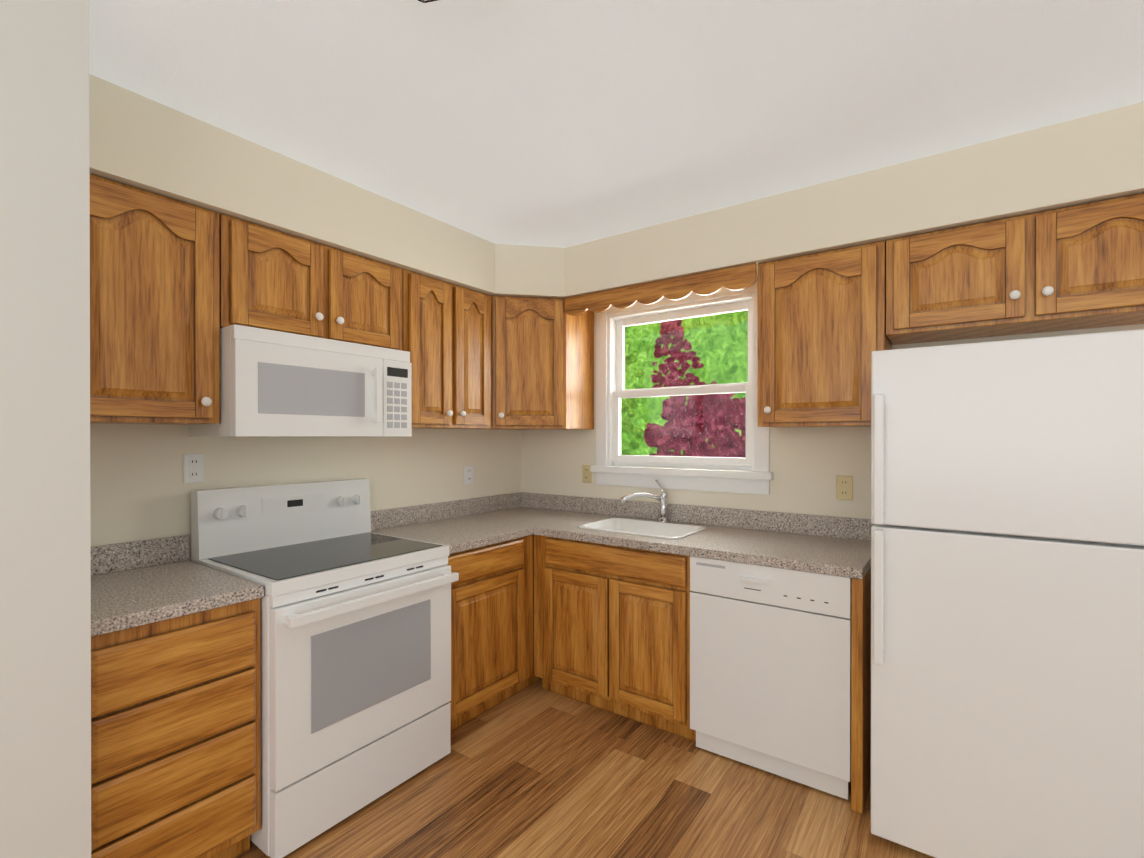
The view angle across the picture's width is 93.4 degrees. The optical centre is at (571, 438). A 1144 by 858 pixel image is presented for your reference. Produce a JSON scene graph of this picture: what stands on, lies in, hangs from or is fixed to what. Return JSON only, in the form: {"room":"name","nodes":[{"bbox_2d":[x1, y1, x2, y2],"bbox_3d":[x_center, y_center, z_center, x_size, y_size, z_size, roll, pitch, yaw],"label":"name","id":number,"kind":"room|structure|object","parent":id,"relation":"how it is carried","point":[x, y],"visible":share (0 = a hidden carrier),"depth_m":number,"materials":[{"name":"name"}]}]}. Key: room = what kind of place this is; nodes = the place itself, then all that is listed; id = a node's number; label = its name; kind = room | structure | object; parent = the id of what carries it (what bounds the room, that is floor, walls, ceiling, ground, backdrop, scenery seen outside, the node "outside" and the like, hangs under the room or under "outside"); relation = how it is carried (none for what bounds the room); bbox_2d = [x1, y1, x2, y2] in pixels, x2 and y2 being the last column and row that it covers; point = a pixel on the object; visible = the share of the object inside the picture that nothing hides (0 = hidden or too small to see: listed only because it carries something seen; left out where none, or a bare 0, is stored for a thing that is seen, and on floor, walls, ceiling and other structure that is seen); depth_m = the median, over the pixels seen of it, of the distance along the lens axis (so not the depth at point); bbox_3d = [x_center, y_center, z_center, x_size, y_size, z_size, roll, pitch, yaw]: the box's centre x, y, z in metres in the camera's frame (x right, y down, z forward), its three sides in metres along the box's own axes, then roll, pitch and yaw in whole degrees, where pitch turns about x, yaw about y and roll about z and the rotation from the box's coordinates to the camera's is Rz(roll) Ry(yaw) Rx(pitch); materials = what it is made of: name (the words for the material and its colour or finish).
{"room":"kitchen","nodes":[
{"label":"kitchen","id":0,"kind":"room"},
{"bbox_2d":[0,0,90,857],"bbox_3d":[-2.724,0.150,-0.040,0.880,2.502,4.020,0,0,35],"label":"wall","id":1,"kind":"structure","parent":0,"point":[45,674],"depth_m":1.27,"materials":[{"name":"white paint"}]},
{"bbox_2d":[90,423,521,560],"bbox_3d":[-1.135,0.141,2.818,0.150,2.502,2.480,0,0,35],"label":"wall","id":2,"kind":"structure","parent":0,"point":[139,490],"depth_m":2.39,"materials":[{"name":"beige paint"}]},
{"bbox_2d":[90,174,219,424],"bbox_3d":[-1.513,-0.437,1.846,0.354,0.766,0.454,0,0,35],"label":"upper cabinet","id":3,"kind":"object","parent":2,"relation":"attached to","point":[154,310],"visible":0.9,"depth_m":1.78,"materials":[{"name":"brown wood"}]},
{"bbox_2d":[183,454,203,483],"bbox_3d":[-1.510,0.120,2.152,0.010,0.116,0.072,0,0,35],"label":"electrical outlet","id":4,"kind":"object","parent":2,"relation":"attached to","point":[193,468],"visible":1,"depth_m":2.15,"materials":[{"name":"white plastic"}]},
{"bbox_2d":[219,214,402,350],"bbox_3d":[-1.149,-0.615,2.355,0.354,0.413,0.791,0,0,35],"label":"upper cabinet","id":5,"kind":"object","parent":2,"relation":"attached to","point":[273,279],"visible":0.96,"depth_m":2.20,"materials":[{"name":"brown wood"}]},
{"bbox_2d":[189,324,411,436],"bbox_3d":[-1.119,-0.207,2.315,0.451,0.397,0.755,0,0,35],"label":"microwave","id":6,"kind":"object","parent":5,"relation":"attached to","point":[273,383],"visible":1,"depth_m":2.11,"materials":[{"name":"white plastic"}]},
{"bbox_2d":[402,269,491,428],"bbox_3d":[-0.740,-0.440,2.930,0.354,0.766,0.611,0,0,35],"label":"upper cabinet","id":7,"kind":"object","parent":2,"relation":"attached to","point":[447,335],"visible":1,"depth_m":2.81,"materials":[{"name":"brown wood"}]},
{"bbox_2d":[464,466,472,484],"bbox_3d":[-0.643,0.228,3.369,0.010,0.116,0.072,0,0,35],"label":"electrical outlet","id":8,"kind":"object","parent":2,"relation":"attached to","point":[468,474],"visible":1,"depth_m":3.36,"materials":[{"name":"white plastic"}]},
{"bbox_2d":[236,679,934,857],"bbox_3d":[-0.140,1.442,-0.263,5.350,0.080,6.650,0,0,35],"label":"floor","id":9,"kind":"structure","parent":0,"point":[535,770],"depth_m":2.05,"materials":[{"name":"brown wood"}]},
{"bbox_2d":[91,598,260,857],"bbox_3d":[-1.402,0.959,1.771,0.627,0.873,0.456,0,0,35],"label":"drawers","id":10,"kind":"object","parent":9,"relation":"on","point":[176,737],"visible":0.69,"depth_m":1.58,"materials":[{"name":"brown wood"}]},
{"bbox_2d":[91,535,263,636],"bbox_3d":[-1.400,0.451,1.768,0.633,0.140,0.456,0,0,35],"label":"countertop","id":11,"kind":"structure","parent":10,"relation":"on","point":[139,583],"depth_m":1.76,"materials":[{"name":"stone"}]},
{"bbox_2d":[191,478,458,857],"bbox_3d":[-0.988,0.799,2.224,0.730,1.190,0.754,0,0,35],"label":"range","id":12,"kind":"object","parent":9,"relation":"on","point":[355,663],"visible":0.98,"depth_m":2.05,"materials":[{"name":"enameled steel"},{"name":"glass"},{"name":"plastic"}]},
{"bbox_2d":[447,535,530,730],"bbox_3d":[-0.664,0.956,2.806,0.628,0.872,0.558,0,0,35],"label":"base cabinet","id":13,"kind":"object","parent":9,"relation":"on","point":[492,626],"depth_m":2.64,"materials":[{"name":"brown wood"}]},
{"bbox_2d":[370,500,538,553],"bbox_3d":[-0.637,0.448,2.817,0.660,0.140,0.610,0,0,35],"label":"countertop","id":14,"kind":"structure","parent":13,"relation":"on","point":[462,525],"depth_m":2.95,"materials":[{"name":"stone"}]},
{"bbox_2d":[531,535,541,684],"bbox_3d":[-0.316,0.954,3.295,0.628,0.872,0.753,0,0,35],"label":"base cabinet","id":15,"kind":"object","parent":9,"relation":"on","point":[534,679],"depth_m":2.93,"materials":[{"name":"brown wood"}]},
{"bbox_2d":[534,535,695,741],"bbox_3d":[0.330,0.955,2.911,0.907,0.873,0.627,0,0,35],"label":"base cabinet","id":16,"kind":"object","parent":9,"relation":"on","point":[612,628],"visible":0.81,"depth_m":2.62,"materials":[{"name":"brown wood"}]},
{"bbox_2d":[494,492,586,503],"bbox_3d":[-0.269,0.447,3.334,0.660,0.140,0.360,0,0,35],"label":"countertop","id":17,"kind":"structure","parent":16,"relation":"on","point":[543,498],"depth_m":3.63,"materials":[{"name":"stone"}]},
{"bbox_2d":[463,495,873,578],"bbox_3d":[0.356,0.448,2.880,2.203,0.140,0.646,0,0,35],"label":"countertop","id":18,"kind":"structure","parent":16,"relation":"on","point":[829,545],"depth_m":2.63,"materials":[{"name":"stone"}]},
{"bbox_2d":[577,518,705,538],"bbox_3d":[0.370,0.561,2.880,0.600,0.184,0.405,0,0,35],"label":"sink","id":19,"kind":"object","parent":18,"relation":"in","point":[650,528],"visible":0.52,"depth_m":3.01,"materials":[{"name":"white ceramic"}]},
{"bbox_2d":[619,480,668,522],"bbox_3d":[0.412,0.358,3.053,0.226,0.238,0.222,0,0,35],"label":"faucet","id":20,"kind":"object","parent":18,"relation":"on","point":[662,498],"visible":0.96,"depth_m":3.05,"materials":[{"name":"silver metal"}]},
{"bbox_2d":[690,556,851,799],"bbox_3d":[0.958,0.951,2.451,0.639,0.860,0.632,0,0,35],"label":"dishwasher","id":21,"kind":"object","parent":9,"relation":"on","point":[770,669],"visible":0.92,"depth_m":2.18,"materials":[{"name":"white metal"}]},
{"bbox_2d":[851,567,870,813],"bbox_3d":[1.242,0.957,2.260,0.038,0.873,0.627,0,0,35],"label":"cabinet end panel","id":22,"kind":"object","parent":9,"relation":"on","point":[861,688],"visible":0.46,"depth_m":2.01,"materials":[{"name":"brown wood"}]},
{"bbox_2d":[871,329,1143,857],"bbox_3d":[1.553,0.540,1.902,0.798,1.710,0.795,0,0,35],"label":"refrigerator","id":23,"kind":"object","parent":9,"relation":"on","point":[1007,600],"visible":1,"depth_m":1.64,"materials":[{"name":"white metal"}]},
{"bbox_2d":[89,74,1143,298],"bbox_3d":[1.044,-0.963,1.262,5.199,0.283,2.478,0,0,35],"label":"soffit","id":24,"kind":"structure","parent":0,"point":[136,140],"depth_m":2.15,"materials":[{"name":"beige paint"}]},
{"bbox_2d":[565,263,756,315],"bbox_3d":[0.413,-0.767,2.849,1.107,0.112,0.018,0,0,35],"label":"valance board","id":25,"kind":"object","parent":24,"relation":"attached to","point":[741,277],"visible":1,"depth_m":2.79,"materials":[{"name":"brown wood"}]},
{"bbox_2d":[89,0,1143,247],"bbox_3d":[-0.140,-1.141,-0.271,5.350,0.080,6.650,0,0,35],"label":"ceiling","id":26,"kind":"structure","parent":0,"point":[547,122],"depth_m":1.69,"materials":[{"name":"paint"}]},
{"bbox_2d":[418,0,437,2],"bbox_3d":[-0.333,-1.031,1.145,0.354,0.144,0.354,0,0,35],"label":"ceiling light fixture","id":27,"kind":"object","parent":26,"relation":"attached to","point":[424,1],"visible":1,"depth_m":1.31,"materials":[{"name":"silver metal"}]},
{"bbox_2d":[522,312,1143,518],"bbox_3d":[1.746,0.142,2.380,5.350,2.502,0.150,0,0,35],"label":"wall","id":28,"kind":"structure","parent":0,"point":[808,465],"depth_m":2.76,"materials":[{"name":"beige paint"}]},
{"bbox_2d":[490,296,593,429],"bbox_3d":[-0.285,-0.442,3.352,0.607,0.766,0.616,0,0,35],"label":"upper cabinet","id":29,"kind":"object","parent":28,"relation":"attached to","point":[542,363],"visible":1,"depth_m":3.14,"materials":[{"name":"brown wood"}]},
{"bbox_2d":[582,465,591,482],"bbox_3d":[0.095,0.228,3.458,0.072,0.116,0.010,0,0,35],"label":"electrical outlet","id":30,"kind":"object","parent":28,"relation":"attached to","point":[586,474],"visible":1,"depth_m":3.45,"materials":[{"name":"beige plastic"}]},
{"bbox_2d":[591,281,773,494],"bbox_3d":[0.615,-0.277,3.135,1.104,1.137,0.170,0,0,35],"label":"window","id":31,"kind":"structure","parent":28,"relation":"in","point":[613,466],"depth_m":3.13,"materials":[{"name":"white plastic"}]},
{"bbox_2d":[757,241,891,427],"bbox_3d":[1.156,-0.439,2.485,0.521,0.766,0.354,0,0,35],"label":"upper cabinet","id":32,"kind":"object","parent":28,"relation":"attached to","point":[821,327],"visible":1,"depth_m":2.36,"materials":[{"name":"brown wood"}]},
{"bbox_2d":[836,476,852,499],"bbox_3d":[1.310,0.238,2.591,0.072,0.116,0.010,0,0,35],"label":"electrical outlet","id":33,"kind":"object","parent":28,"relation":"attached to","point":[844,487],"visible":1,"depth_m":2.59,"materials":[{"name":"beige plastic"}]},
{"bbox_2d":[886,193,1143,344],"bbox_3d":[1.743,-0.624,2.067,0.912,0.393,0.354,0,0,35],"label":"upper cabinet","id":34,"kind":"object","parent":28,"relation":"attached to","point":[1080,266],"visible":1,"depth_m":1.98,"materials":[{"name":"brown wood"}]},
{"label":"outside","id":35,"kind":"structure","parent":0,"visible":0},
{"bbox_2d":[621,310,747,457],"bbox_3d":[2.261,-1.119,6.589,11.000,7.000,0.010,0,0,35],"label":"tree","id":36,"kind":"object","parent":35,"point":[708,355],"depth_m":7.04,"materials":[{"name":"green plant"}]},
{"bbox_3d":[1.214,1.715,5.128,11.000,0.060,3.600,0,0,35],"label":"lawn","id":37,"kind":"structure","parent":35,"visible":0},
{"bbox_2d":[621,351,644,454],"bbox_3d":[0.396,0.367,5.949,0.767,2.633,0.410,0,0,35],"label":"tree","id":38,"kind":"object","parent":37,"relation":"on","point":[629,426],"depth_m":5.82,"materials":[{"name":"green plant"}]},
{"bbox_2d":[644,319,745,457],"bbox_3d":[1.478,0.121,6.164,1.467,3.124,0.640,0,0,35],"label":"maple tree","id":39,"kind":"object","parent":37,"relation":"on","point":[720,400],"depth_m":6.10,"materials":[{"name":"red plant"}]}
]}

